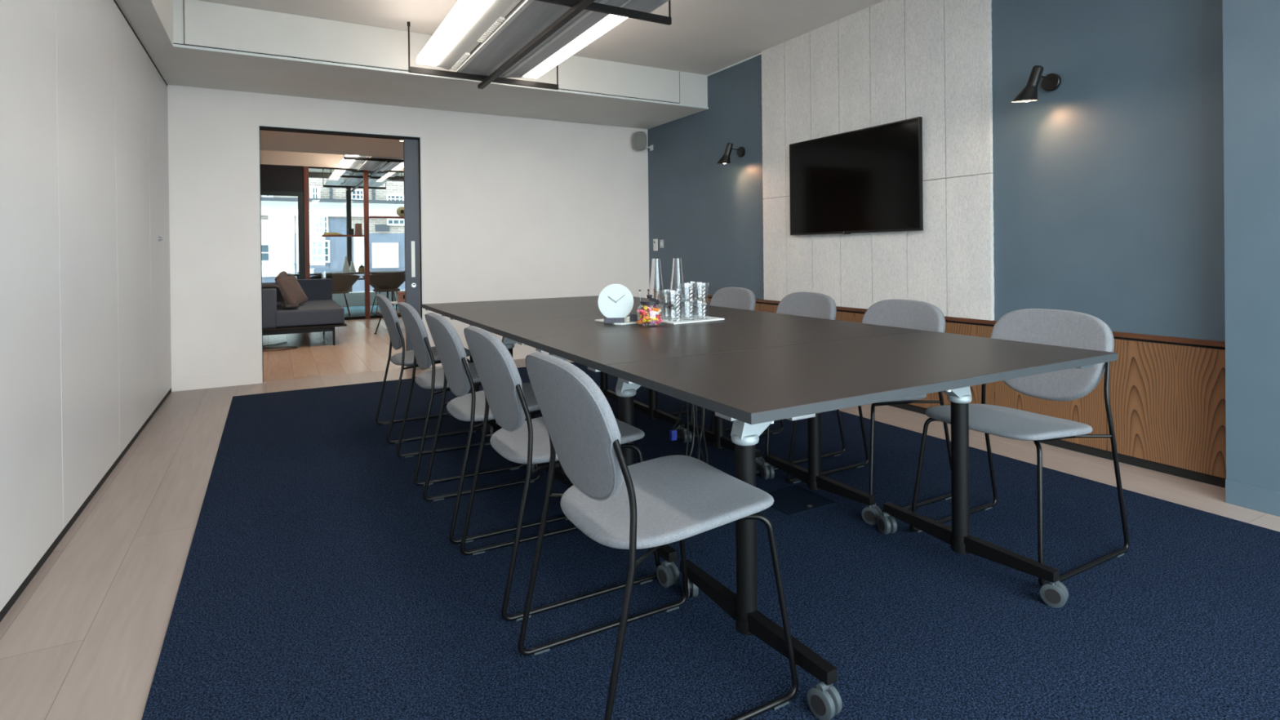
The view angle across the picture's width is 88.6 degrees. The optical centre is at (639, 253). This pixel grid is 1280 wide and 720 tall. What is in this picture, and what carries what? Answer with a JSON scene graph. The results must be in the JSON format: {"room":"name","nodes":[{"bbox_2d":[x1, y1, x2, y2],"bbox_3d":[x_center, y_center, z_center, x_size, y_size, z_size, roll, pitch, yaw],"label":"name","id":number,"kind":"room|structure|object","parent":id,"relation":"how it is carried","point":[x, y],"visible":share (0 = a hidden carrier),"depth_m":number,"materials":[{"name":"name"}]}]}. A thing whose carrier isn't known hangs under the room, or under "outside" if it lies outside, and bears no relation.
{"room":"conference room","nodes":[
{"label":"conference room","id":0,"kind":"room"},
{"bbox_2d":[262,322,346,331],"bbox_3d":[-4.417,0.873,8.481,0.975,0.022,1.960,-1,0,-29],"label":"coffee table","id":1,"kind":"object","parent":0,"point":[320,326],"depth_m":7.68,"materials":[{"name":"black"}]},
{"bbox_2d":[260,150,404,171],"bbox_3d":[-4.929,-1.541,10.819,8.400,0.288,0.110,-1,0,-29],"label":"ceiling","id":2,"kind":"structure","parent":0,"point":[267,157],"depth_m":10.48,"materials":[{"name":"beige paint"}]},
{"bbox_2d":[167,84,649,377],"bbox_3d":[-1.884,-0.143,6.375,4.580,2.458,0.120,-1,0,-29],"label":"wall","id":3,"kind":"structure","parent":0,"point":[513,207],"depth_m":6.32,"materials":[{"name":"white paint"}]},
{"bbox_2d":[115,0,191,86],"bbox_3d":[-1.872,-1.522,1.903,0.265,0.330,7.943,-1,0,-29],"label":"ceiling","id":4,"kind":"structure","parent":3,"relation":"attached to","point":[152,20],"depth_m":4.09,"materials":[{"name":"paint"}]},
{"bbox_2d":[260,129,403,158],"bbox_3d":[-3.159,-1.528,7.657,8.400,0.330,3.357,-1,0,-29],"label":"ceiling","id":5,"kind":"structure","parent":3,"relation":"attached to","point":[272,140],"depth_m":8.21,"materials":[{"name":"beige paint"}]},
{"bbox_2d":[258,124,423,382],"bbox_3d":[-2.667,0.006,5.931,1.314,2.180,0.120,-1,0,-29],"label":"trim","id":6,"kind":"structure","parent":3,"relation":"attached to","point":[261,127],"depth_m":5.94,"materials":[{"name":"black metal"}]},
{"bbox_2d":[171,346,548,391],"bbox_3d":[-1.818,1.027,6.336,4.430,0.115,0.006,-1,0,-29],"label":"baseboard","id":7,"kind":"structure","parent":3,"relation":"attached to","point":[247,377],"depth_m":5.43,"materials":[{"name":"white paint"}]},
{"bbox_2d":[403,138,420,367],"bbox_3d":[-2.156,0.004,6.209,0.126,2.154,0.054,-1,0,-29],"label":"door","id":8,"kind":"structure","parent":3,"relation":"in","point":[411,166],"depth_m":6.19,"materials":[{"name":"grey paint"}]},
{"bbox_2d":[173,0,707,128],"bbox_3d":[-1.497,-1.540,5.923,4.315,0.330,1.293,-1,0,-29],"label":"ceiling beam","id":9,"kind":"structure","parent":3,"relation":"attached to","point":[202,68],"depth_m":5.58,"materials":[{"name":"paint"}]},
{"bbox_2d":[198,0,884,176],"bbox_3d":[-2.565,-1.756,6.590,8.400,0.120,16.800,-1,0,-29],"label":"ceiling","id":10,"kind":"structure","parent":0,"point":[704,37],"depth_m":4.91,"materials":[{"name":"paint"}]},
{"bbox_2d":[323,168,363,191],"label":"light fixture","id":11,"kind":"object","parent":10,"relation":"hanging from","point":[353,180],"depth_m":12.28,"materials":[{"name":"brown metal"}]},
{"bbox_2d":[339,171,354,185],"bbox_3d":[-5.554,-1.379,12.366,0.036,0.018,2.740,-1,0,-29],"label":"vent grille","id":12,"kind":"object","parent":11,"relation":"attached to","point":[343,181],"depth_m":12.16,"materials":[{"name":"grey metal"}]},
{"bbox_2d":[338,155,403,175],"bbox_3d":[-4.015,-1.494,10.162,1.190,0.398,1.790,-1,0,-29],"label":"light fixture","id":13,"kind":"object","parent":10,"relation":"hanging from","point":[375,164],"visible":0.66,"depth_m":10.07,"materials":[{"name":"brown metal"}]},
{"bbox_2d":[338,155,358,168],"bbox_3d":[-4.414,-1.414,9.938,0.145,0.048,1.710,-1,0,-29],"label":"diffuser","id":14,"kind":"object","parent":13,"relation":"attached to","point":[344,163],"depth_m":10.10,"materials":[{"name":"white plastic"}]},
{"bbox_2d":[355,155,369,168],"bbox_3d":[-4.248,-1.385,10.031,0.036,0.018,1.690,-1,0,-29],"label":"vent grille","id":15,"kind":"object","parent":13,"relation":"attached to","point":[359,163],"depth_m":10.10,"materials":[{"name":"grey metal"}]},
{"bbox_2d":[392,162,403,170],"bbox_3d":[-3.710,-1.423,10.332,0.120,0.048,1.710,-1,0,-29],"label":"diffuser","id":16,"kind":"object","parent":13,"relation":"attached to","point":[400,165],"depth_m":10.65,"materials":[{"name":"white plastic"}]},
{"bbox_2d":[368,171,402,189],"label":"light fixture","id":17,"kind":"object","parent":10,"relation":"hanging from","point":[380,178],"depth_m":11.88,"materials":[{"name":"brown metal"}]},
{"bbox_2d":[407,0,671,89],"bbox_3d":[0.095,-1.512,2.818,1.190,0.398,5.540,-1,0,-29],"label":"light fixture","id":18,"kind":"object","parent":10,"relation":"hanging from","point":[493,41],"visible":1,"depth_m":4.17,"materials":[{"name":"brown metal"}]},
{"bbox_2d":[416,0,493,66],"bbox_3d":[-1.203,-1.428,4.200,0.145,0.048,1.600,-1,0,-29],"label":"diffuser","id":19,"kind":"object","parent":18,"relation":"attached to","point":[464,15],"depth_m":4.15,"materials":[{"name":"white plastic"}]},
{"bbox_2d":[451,0,521,69],"bbox_3d":[-0.138,-1.404,2.688,0.036,0.018,5.260,-1,0,-29],"label":"vent grille","id":20,"kind":"object","parent":18,"relation":"attached to","point":[513,4],"depth_m":4.16,"materials":[{"name":"grey metal"}]},
{"bbox_2d":[523,13,627,78],"bbox_3d":[-0.499,-1.438,4.595,0.120,0.048,1.600,-1,0,-29],"label":"diffuser","id":21,"kind":"object","parent":18,"relation":"attached to","point":[609,21],"depth_m":4.45,"materials":[{"name":"white plastic"}]},
{"bbox_2d":[0,304,1279,719],"bbox_3d":[-2.509,1.152,6.557,8.400,0.120,16.700,-1,0,-29],"label":"floor","id":22,"kind":"structure","parent":0,"point":[84,638],"depth_m":2.62,"materials":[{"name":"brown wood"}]},
{"bbox_2d":[262,346,297,351],"bbox_3d":[-4.263,1.101,7.631,0.493,0.010,0.514,-1,0,-29],"label":"cable","id":23,"kind":"object","parent":22,"relation":"on","point":[286,346],"visible":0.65,"depth_m":7.58,"materials":[{"name":"black plastic"}]},
{"bbox_2d":[262,278,346,345],"bbox_3d":[-4.419,0.738,8.481,0.975,0.735,1.960,-1,0,-29],"label":"sofa","id":24,"kind":"object","parent":22,"relation":"on","point":[320,313],"visible":0.69,"depth_m":7.74,"materials":[{"name":"grey fabric"}]},
{"bbox_2d":[262,284,298,308],"bbox_3d":[-4.288,0.514,7.741,0.451,0.274,0.481,-1,0,-29],"label":"throw blanket","id":25,"kind":"object","parent":24,"relation":"on","point":[283,302],"visible":0.88,"depth_m":7.62,"materials":[{"name":"grey fabric"}]},
{"bbox_2d":[275,271,288,303],"bbox_3d":[-4.582,0.455,8.505,0.198,0.435,0.464,-1,0,-19],"label":"cushion","id":26,"kind":"object","parent":24,"relation":"on","point":[282,274],"visible":0.19,"depth_m":8.42,"materials":[{"name":"beige fabric"}]},
{"bbox_2d":[275,275,307,304],"bbox_3d":[-4.358,0.474,8.217,0.225,0.385,0.444,-1,0,-5],"label":"cushion","id":27,"kind":"object","parent":24,"relation":"on","point":[291,290],"visible":0.89,"depth_m":8.11,"materials":[{"name":"beige fabric"}]},
{"bbox_2d":[310,274,359,316],"bbox_3d":[-5.255,0.733,11.315,0.802,0.747,0.491,-1,0,-23],"label":"armchair","id":28,"kind":"object","parent":22,"relation":"on","point":[341,283],"visible":0.58,"depth_m":11.18,"materials":[{"name":"brown leather"}]},
{"bbox_2d":[287,271,404,306],"bbox_3d":[-4.851,0.726,12.524,3.450,0.740,0.900,-1,0,-29],"label":"dining table","id":29,"kind":"object","parent":22,"relation":"on","point":[373,272],"visible":0.16,"depth_m":12.05,"materials":[{"name":"black"}]},
{"bbox_2d":[342,256,350,272],"bbox_3d":[-5.374,0.213,12.004,0.136,0.300,0.136,-1,0,-29],"label":"carafe","id":30,"kind":"object","parent":29,"relation":"on","point":[346,268],"visible":0.98,"depth_m":11.97,"materials":[{"name":"glass"}]},
{"bbox_2d":[349,261,355,272],"bbox_3d":[-5.327,0.257,12.145,0.136,0.210,0.136,-1,0,-29],"label":"carafe","id":31,"kind":"object","parent":29,"relation":"on","point":[352,268],"visible":0.83,"depth_m":12.11,"materials":[{"name":"white paint"}]},
{"bbox_2d":[358,264,364,272],"bbox_3d":[-5.097,0.284,12.021,0.116,0.152,0.116,-1,0,-29],"label":"jar","id":32,"kind":"object","parent":29,"relation":"on","point":[361,269],"visible":0.84,"depth_m":11.98,"materials":[{"name":"gold metal"}]},
{"bbox_2d":[303,166,404,319],"bbox_3d":[-3.311,-0.168,11.693,4.754,2.499,0.090,-1,0,-29],"label":"window frame","id":33,"kind":"structure","parent":22,"relation":"on","point":[366,190],"depth_m":10.93,"materials":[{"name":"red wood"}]},
{"bbox_2d":[322,235,365,236],"bbox_3d":[-4.826,-0.282,10.702,0.636,0.028,0.150,-1,0,-29],"label":"wall shelf","id":34,"kind":"object","parent":33,"relation":"attached to","point":[322,235],"visible":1,"depth_m":10.63,"materials":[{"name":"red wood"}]},
{"bbox_2d":[323,232,342,235],"bbox_3d":[-4.971,-0.313,10.615,0.260,0.038,0.100,-1,0,-29],"label":"box","id":35,"kind":"object","parent":34,"relation":"on","point":[324,233],"visible":1,"depth_m":10.57,"materials":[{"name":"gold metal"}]},
{"bbox_2d":[346,228,354,235],"bbox_3d":[-4.739,-0.347,10.750,0.099,0.100,0.084,-1,0,6],"label":"mug","id":36,"kind":"object","parent":34,"relation":"on","point":[351,231],"visible":1,"depth_m":10.71,"materials":[{"name":"black ceramic"}]},
{"bbox_2d":[354,223,362,235],"bbox_3d":[-4.637,-0.393,10.802,0.108,0.188,0.080,-1,0,-29],"label":"wooden block","id":37,"kind":"object","parent":34,"relation":"on","point":[358,231],"visible":1,"depth_m":10.77,"materials":[{"name":"brown wood"}]},
{"bbox_2d":[368,216,404,218],"bbox_3d":[-4.233,-0.601,11.034,0.585,0.028,0.150,-1,0,-29],"label":"wall shelf","id":38,"kind":"object","parent":33,"relation":"attached to","point":[384,217],"visible":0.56,"depth_m":10.99,"materials":[{"name":"red wood"}]},
{"bbox_2d":[396,206,404,216],"bbox_3d":[-4.040,-0.703,11.134,0.170,0.170,0.064,-1,0,-29],"label":"round ornament","id":39,"kind":"object","parent":38,"relation":"on","point":[400,211],"visible":0.72,"depth_m":11.10,"materials":[{"name":"beige ceramic"}]},
{"bbox_2d":[308,172,404,292],"bbox_3d":[-6.554,-0.284,13.751,8.400,2.788,0.100,-1,0,-29],"label":"window","id":40,"kind":"structure","parent":22,"relation":"on","point":[311,175],"depth_m":13.91,"materials":[{"name":"grey"}]},
{"bbox_2d":[332,289,404,306],"bbox_3d":[-5.303,0.955,14.207,4.200,0.280,0.180,-1,0,-29],"label":"window bench","id":41,"kind":"object","parent":22,"relation":"on","point":[353,299],"visible":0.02,"depth_m":13.75,"materials":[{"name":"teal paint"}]},
{"bbox_2d":[362,272,404,315],"bbox_3d":[-4.525,0.724,11.724,0.802,0.747,0.491,-1,0,-32],"label":"armchair","id":42,"kind":"object","parent":22,"relation":"on","point":[388,282],"visible":0.89,"depth_m":11.55,"materials":[{"name":"brown leather"}]},
{"bbox_2d":[373,309,400,333],"bbox_3d":[-3.460,0.957,9.262,0.629,0.270,0.665,-1,0,-29],"label":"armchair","id":43,"kind":"object","parent":22,"relation":"on","point":[379,313],"visible":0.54,"depth_m":9.02,"materials":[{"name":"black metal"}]},
{"bbox_2d":[390,301,397,309],"bbox_3d":[-3.603,0.932,10.472,0.680,0.315,0.500,-1,0,-29],"label":"side table","id":44,"kind":"object","parent":22,"relation":"on","point":[392,302],"visible":0.16,"depth_m":10.18,"materials":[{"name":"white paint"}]},
{"bbox_2d":[397,291,405,302],"bbox_3d":[-3.713,0.691,10.296,0.160,0.170,0.142,-1,0,-29],"label":"tissue box","id":45,"kind":"object","parent":44,"relation":"on","point":[401,295],"visible":0.51,"depth_m":10.22,"materials":[{"name":"brown"}]},
{"bbox_2d":[142,362,1279,719],"bbox_3d":[0.075,1.071,2.962,3.558,0.008,6.702,-1,0,-29],"label":"rug","id":46,"kind":"object","parent":22,"relation":"on","point":[319,581],"visible":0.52,"depth_m":2.05,"materials":[{"name":"blue carpet"}]},
{"bbox_2d":[375,293,480,443],"bbox_3d":[-1.323,0.660,4.042,0.553,0.836,0.497,-1,0,-29],"label":"dining chair","id":47,"kind":"object","parent":46,"relation":"on","point":[389,315],"visible":0.59,"depth_m":3.85,"materials":[{"name":"grey fabric"}]},
{"bbox_2d":[396,302,524,485],"bbox_3d":[-0.938,0.659,3.364,0.553,0.836,0.497,-1,0,-29],"label":"dining chair","id":48,"kind":"object","parent":46,"relation":"on","point":[433,380],"visible":0.66,"depth_m":3.18,"materials":[{"name":"grey fabric"}]},
{"bbox_2d":[422,312,568,543],"bbox_3d":[-0.596,0.657,2.753,0.553,0.836,0.497,-1,0,-29],"label":"dining chair","id":49,"kind":"object","parent":46,"relation":"on","point":[449,346],"visible":0.58,"depth_m":2.58,"materials":[{"name":"grey fabric"}]},
{"bbox_2d":[422,295,645,433],"bbox_3d":[-0.638,0.700,4.414,1.465,0.740,0.686,-1,0,-29],"label":"folding table","id":50,"kind":"object","parent":46,"relation":"on","point":[441,308],"visible":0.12,"depth_m":4.32,"materials":[{"name":"grey laminate"}]},
{"bbox_2d":[460,325,660,621],"bbox_3d":[-0.295,0.656,2.240,0.553,0.836,0.497,-1,0,-29],"label":"dining chair","id":51,"kind":"object","parent":46,"relation":"on","point":[519,440],"visible":0.59,"depth_m":2.08,"materials":[{"name":"grey fabric"}]},
{"bbox_2d":[445,300,723,466],"bbox_3d":[-0.302,0.698,3.814,1.465,0.740,0.686,-1,0,-29],"label":"folding table","id":52,"kind":"object","parent":46,"relation":"on","point":[473,317],"visible":0.27,"depth_m":3.74,"materials":[{"name":"grey laminate"}]},
{"bbox_2d":[478,306,804,487],"bbox_3d":[0.034,0.697,3.214,1.465,0.740,0.686,-1,0,-29],"label":"folding table","id":53,"kind":"object","parent":46,"relation":"on","point":[520,331],"visible":0.31,"depth_m":3.09,"materials":[{"name":"grey laminate"}]},
{"bbox_2d":[595,316,636,324],"bbox_3d":[-0.065,0.324,3.147,0.255,0.007,0.224,-1,0,-38],"label":"serving tray","id":54,"kind":"object","parent":53,"relation":"on","point":[626,318],"visible":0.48,"depth_m":3.04,"materials":[{"name":"white paint"}]},
{"bbox_2d":[597,284,633,323],"bbox_3d":[-0.112,0.231,3.031,0.166,0.178,0.036,-1,0,-3],"label":"clock","id":55,"kind":"object","parent":54,"relation":"on","point":[615,301],"visible":1,"depth_m":3.03,"materials":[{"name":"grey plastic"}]},
{"bbox_2d":[629,313,639,321],"bbox_3d":[-0.018,0.302,3.068,0.058,0.034,0.032,-1,0,-3],"label":"box","id":56,"kind":"object","parent":54,"relation":"on","point":[633,317],"visible":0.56,"depth_m":3.05,"materials":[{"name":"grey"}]},
{"bbox_2d":[636,294,662,325],"bbox_3d":[0.044,0.257,2.968,0.116,0.140,0.116,-1,0,-29],"label":"jar","id":57,"kind":"object","parent":53,"relation":"on","point":[649,300],"visible":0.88,"depth_m":2.94,"materials":[{"name":"clear glass"}]},
{"bbox_2d":[643,315,651,319],"bbox_3d":[0.033,0.290,2.926,0.035,0.019,0.017,-1,0,5],"label":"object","id":58,"kind":"object","parent":57,"relation":"in","point":[646,317],"visible":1,"depth_m":2.92,"materials":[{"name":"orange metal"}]},
{"bbox_2d":[647,306,653,314],"bbox_3d":[0.045,0.256,2.941,0.017,0.031,0.035,-1,0,-24],"label":"candy","id":59,"kind":"object","parent":57,"relation":"in","point":[650,310],"visible":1,"depth_m":2.94,"materials":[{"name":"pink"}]},
{"bbox_2d":[651,307,658,311],"bbox_3d":[0.069,0.254,2.947,0.017,0.021,0.035,0,0,44],"label":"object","id":60,"kind":"object","parent":57,"relation":"in","point":[655,309],"visible":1,"depth_m":2.94,"materials":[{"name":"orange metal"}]},
{"bbox_2d":[660,313,724,324],"bbox_3d":[0.203,0.320,3.215,0.308,0.007,0.348,-1,0,-29],"label":"serving tray","id":61,"kind":"object","parent":53,"relation":"on","point":[708,318],"visible":0.48,"depth_m":3.12,"materials":[{"name":"white paint"}]},
{"bbox_2d":[648,258,666,317],"bbox_3d":[0.082,0.172,3.270,0.092,0.290,0.092,-1,0,-29],"label":"carafe","id":62,"kind":"object","parent":61,"relation":"on","point":[656,287],"visible":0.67,"depth_m":3.24,"materials":[{"name":"clear glass"}]},
{"bbox_2d":[660,301,675,319],"bbox_3d":[0.135,0.272,3.128,0.074,0.082,0.074,-1,0,9],"label":"glass tumbler","id":63,"kind":"object","parent":61,"relation":"on","point":[660,301],"visible":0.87,"depth_m":3.13,"materials":[{"name":"clear glass"}]},
{"bbox_2d":[660,289,675,307],"bbox_3d":[0.134,0.217,3.128,0.074,0.082,0.074,-1,0,9],"label":"glass tumbler","id":64,"kind":"object","parent":63,"relation":"on","point":[673,290],"visible":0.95,"depth_m":3.12,"materials":[{"name":"clear glass"}]},
{"bbox_2d":[666,302,681,321],"bbox_3d":[0.160,0.272,3.044,0.074,0.082,0.074,-1,0,-29],"label":"glass tumbler","id":65,"kind":"object","parent":61,"relation":"on","point":[671,302],"visible":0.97,"depth_m":3.04,"materials":[{"name":"clear glass"}]},
{"bbox_2d":[666,290,682,309],"bbox_3d":[0.160,0.217,3.043,0.074,0.082,0.074,-1,0,-29],"label":"glass tumbler","id":66,"kind":"object","parent":65,"relation":"on","point":[666,291],"visible":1,"depth_m":3.04,"materials":[{"name":"clear glass"}]},
{"bbox_2d":[668,257,686,316],"bbox_3d":[0.188,0.171,3.296,0.092,0.290,0.092,-1,0,-29],"label":"carafe","id":67,"kind":"object","parent":61,"relation":"on","point":[677,279],"visible":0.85,"depth_m":3.27,"materials":[{"name":"clear glass"}]},
{"bbox_2d":[672,300,688,318],"bbox_3d":[0.197,0.272,3.174,0.074,0.082,0.074,-1,0,-8],"label":"glass tumbler","id":68,"kind":"object","parent":61,"relation":"on","point":[673,300],"visible":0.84,"depth_m":3.18,"materials":[{"name":"clear glass"}]},
{"bbox_2d":[672,288,687,306],"bbox_3d":[0.196,0.216,3.174,0.074,0.082,0.074,-1,0,-8],"label":"glass tumbler","id":69,"kind":"object","parent":68,"relation":"on","point":[673,289],"visible":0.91,"depth_m":3.18,"materials":[{"name":"clear glass"}]},
{"bbox_2d":[680,301,696,319],"bbox_3d":[0.229,0.272,3.088,0.074,0.082,0.074,0,0,44],"label":"glass tumbler","id":70,"kind":"object","parent":61,"relation":"on","point":[683,301],"visible":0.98,"depth_m":3.09,"materials":[{"name":"clear glass"}]},
{"bbox_2d":[686,299,702,317],"bbox_3d":[0.266,0.271,3.218,0.074,0.082,0.074,-1,0,-25],"label":"glass tumbler","id":71,"kind":"object","parent":61,"relation":"on","point":[686,300],"visible":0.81,"depth_m":3.21,"materials":[{"name":"clear glass"}]},
{"bbox_2d":[686,281,701,299],"bbox_3d":[0.265,0.183,3.218,0.074,0.082,0.074,-1,0,-25],"label":"glass tumbler","id":72,"kind":"object","parent":71,"relation":"on","point":[686,282],"visible":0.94,"depth_m":3.22,"materials":[{"name":"clear glass"}]},
{"bbox_2d":[693,301,709,319],"bbox_3d":[0.294,0.271,3.135,0.074,0.082,0.074,-1,0,26],"label":"glass tumbler","id":73,"kind":"object","parent":61,"relation":"on","point":[696,301],"visible":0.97,"depth_m":3.13,"materials":[{"name":"clear glass"}]},
{"bbox_2d":[693,282,709,300],"bbox_3d":[0.293,0.183,3.135,0.074,0.082,0.074,-1,0,26],"label":"glass tumbler","id":74,"kind":"object","parent":73,"relation":"on","point":[693,282],"visible":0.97,"depth_m":3.13,"materials":[{"name":"clear glass"}]},
{"bbox_2d":[518,351,798,719],"bbox_3d":[0.018,0.654,1.655,0.553,0.836,0.497,-1,0,-29],"label":"dining chair","id":75,"kind":"object","parent":46,"relation":"on","point":[653,504],"visible":1,"depth_m":1.55,"materials":[{"name":"grey fabric"}]},
{"bbox_2d":[670,286,755,436],"bbox_3d":[0.407,0.641,4.117,0.553,0.836,0.497,-1,0,-29],"label":"dining chair","id":76,"kind":"object","parent":46,"relation":"on","point":[740,298],"visible":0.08,"depth_m":4.20,"materials":[{"name":"grey fabric"}]},
{"bbox_2d":[526,316,926,587],"bbox_3d":[0.370,0.695,2.614,1.465,0.740,0.686,-1,0,-29],"label":"folding table","id":77,"kind":"object","parent":46,"relation":"on","point":[593,351],"visible":0.56,"depth_m":2.54,"materials":[{"name":"black laminate"}]},
{"bbox_2d":[669,400,708,463],"bbox_3d":[0.182,0.602,2.341,0.120,0.482,0.200,-1,0,-9],"label":"cable bundle","id":78,"kind":"object","parent":77,"relation":"hanging from","point":[673,433],"visible":0.39,"depth_m":2.32,"materials":[{"name":"black plastic"}]},
{"bbox_2d":[708,292,845,470],"bbox_3d":[0.732,0.640,3.536,0.553,0.836,0.497,-1,0,-29],"label":"dining chair","id":79,"kind":"object","parent":46,"relation":"on","point":[811,304],"visible":0.19,"depth_m":3.60,"materials":[{"name":"grey fabric"}]},
{"bbox_2d":[768,485,835,515],"bbox_3d":[0.662,1.057,2.814,0.260,0.009,0.230,-1,0,-29],"label":"floor outlet cover","id":80,"kind":"object","parent":46,"relation":"on","point":[797,500],"visible":0.8,"depth_m":2.80,"materials":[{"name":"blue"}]},
{"bbox_2d":[604,330,1117,719],"bbox_3d":[0.705,0.694,2.014,1.465,0.740,0.686,-1,0,-29],"label":"folding table","id":81,"kind":"object","parent":46,"relation":"on","point":[752,389],"visible":0.98,"depth_m":1.84,"materials":[{"name":"laminate"}]},
{"bbox_2d":[786,299,951,510],"bbox_3d":[1.025,0.639,2.930,0.553,0.836,0.497,-1,0,-29],"label":"dining chair","id":82,"kind":"object","parent":46,"relation":"on","point":[904,313],"visible":0.28,"depth_m":2.98,"materials":[{"name":"grey fabric"}]},
{"bbox_2d":[909,308,1128,586],"bbox_3d":[1.372,0.637,2.397,0.553,0.836,0.497,-1,0,-29],"label":"dining chair","id":83,"kind":"object","parent":46,"relation":"on","point":[1058,327],"visible":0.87,"depth_m":2.39,"materials":[{"name":"grey fabric"}]},
{"bbox_2d":[647,0,1225,341],"bbox_3d":[1.407,-0.341,5.230,0.150,2.788,5.332,-1,0,-29],"label":"wall","id":84,"kind":"structure","parent":0,"point":[1108,188],"depth_m":3.45,"materials":[{"name":"blue paint"}]},
{"bbox_2d":[183,0,679,102],"bbox_3d":[-1.317,-1.550,5.277,3.882,0.298,0.008,-1,0,-29],"label":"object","id":85,"kind":"object","parent":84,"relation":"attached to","point":[210,24],"visible":0.89,"depth_m":4.82,"materials":[{"name":"paint"}]},
{"bbox_2d":[173,43,708,109],"bbox_3d":[-1.198,-1.385,5.340,4.265,0.018,0.014,-1,0,-29],"label":"trim","id":86,"kind":"structure","parent":84,"relation":"attached to","point":[174,45],"depth_m":4.95,"materials":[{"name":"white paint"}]},
{"bbox_2d":[633,131,653,151],"bbox_3d":[0.041,-1.233,7.235,0.254,0.208,0.151,-1,0,-29],"label":"wall speaker","id":87,"kind":"object","parent":84,"relation":"attached to","point":[640,138],"visible":1,"depth_m":7.17,"materials":[{"name":"grey plastic"}]},
{"bbox_2d":[633,131,646,150],"bbox_3d":[0.002,-1.229,7.180,0.144,0.199,0.038,-1,0,2],"label":"grille","id":88,"kind":"object","parent":87,"relation":"attached to","point":[639,137],"depth_m":7.17,"materials":[{"name":"grey"}]},
{"bbox_2d":[653,239,657,250],"bbox_3d":[0.171,-0.090,7.275,0.016,0.130,0.080,-1,0,-29],"label":"controller","id":89,"kind":"object","parent":84,"relation":"attached to","point":[655,241],"visible":1,"depth_m":7.26,"materials":[{"name":"white plastic"}]},
{"bbox_2d":[659,240,663,248],"bbox_3d":[0.236,-0.101,7.163,0.010,0.090,0.075,-1,0,-29],"label":"light switch","id":90,"kind":"object","parent":84,"relation":"attached to","point":[661,242],"visible":1,"depth_m":7.16,"materials":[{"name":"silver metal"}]},
{"bbox_2d":[716,142,745,164],"bbox_3d":[0.815,-0.894,5.904,0.256,0.192,0.120,-1,0,-4],"label":"wall lamp","id":91,"kind":"object","parent":84,"relation":"attached to","point":[726,158],"visible":1,"depth_m":5.86,"materials":[{"name":"black metal"}]},
{"bbox_2d":[706,53,761,76],"bbox_3d":[1.640,-1.729,4.623,0.006,0.012,4.038,-1,0,-29],"label":"trim","id":92,"kind":"structure","parent":84,"relation":"attached to","point":[759,53],"depth_m":6.00,"materials":[{"name":"white paint"}]},
{"bbox_2d":[761,0,994,320],"bbox_3d":[1.567,-0.668,4.755,0.028,2.134,2.052,-1,0,-29],"label":"cladding","id":93,"kind":"object","parent":84,"relation":"attached to","point":[886,61],"visible":0.74,"depth_m":4.41,"materials":[{"name":"white wood"}]},
{"bbox_2d":[789,116,923,235],"bbox_3d":[1.521,-0.508,4.766,0.044,0.740,1.220,-1,0,-29],"label":"television","id":94,"kind":"object","parent":93,"relation":"attached to","point":[868,180],"visible":1,"depth_m":4.65,"materials":[{"name":"black"}]},
{"bbox_2d":[647,288,1226,488],"bbox_3d":[1.371,0.728,5.139,0.026,0.653,5.210,-1,0,-29],"label":"dado","id":95,"kind":"object","parent":84,"relation":"attached to","point":[1167,393],"visible":0.23,"depth_m":3.18,"materials":[{"name":"brown wood"}]},
{"bbox_2d":[1011,65,1061,102],"bbox_3d":[2.137,-0.907,3.542,0.256,0.192,0.120,-1,0,-4],"label":"wall lamp","id":96,"kind":"object","parent":84,"relation":"attached to","point":[1051,82],"visible":1,"depth_m":3.51,"materials":[{"name":"black metal"}]},
{"bbox_2d":[1222,0,1279,491],"bbox_3d":[3.254,-0.348,1.713,0.362,2.788,2.610,-1,0,-29],"label":"wall","id":97,"kind":"structure","parent":0,"point":[1251,28],"depth_m":2.69,"materials":[{"name":"blue paint"}]},
{"bbox_2d":[1225,479,1279,516],"bbox_3d":[3.081,0.999,1.670,0.012,0.098,2.510,-1,0,-29],"label":"baseboard","id":98,"kind":"structure","parent":97,"relation":"attached to","point":[1260,499],"depth_m":2.69,"materials":[{"name":"blue paint"}]},
{"bbox_3d":[-1.965,-0.292,1.848,0.120,2.788,7.943,-1,0,-29],"label":"wall","id":99,"kind":"structure","parent":0,"visible":0},
{"bbox_2d":[0,0,171,622],"bbox_3d":[-1.880,-0.127,1.882,0.054,2.457,7.721,-1,0,-29],"label":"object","id":100,"kind":"structure","parent":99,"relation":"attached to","point":[86,348],"depth_m":2.69,"materials":[{"name":"white paint"}]},
{"bbox_3d":[-7.439,0.093,9.382,2.580,2.085,0.060,-1,0,-29],"label":"wall","id":101,"kind":"structure","parent":0,"visible":0},
{"bbox_2d":[260,164,305,279],"bbox_3d":[-6.976,-0.120,9.641,3.645,2.499,0.060,-1,0,-29],"label":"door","id":102,"kind":"structure","parent":101,"relation":"in","point":[275,180],"depth_m":10.41,"materials":[{"name":"black"}]},
{"label":"outside","id":103,"kind":"structure","parent":0,"visible":0},
{"bbox_3d":[-11.728,1.826,25.094,64.000,0.100,24.740,-1,0,-29],"label":"ground","id":104,"kind":"structure","parent":103,"visible":0},
{"bbox_2d":[261,177,404,292],"bbox_3d":[-10.662,-3.553,23.063,32.000,10.650,3.350,-1,0,-29],"label":"building","id":105,"kind":"structure","parent":104,"relation":"on","point":[327,206],"depth_m":21.74,"materials":[{"name":"brick"}]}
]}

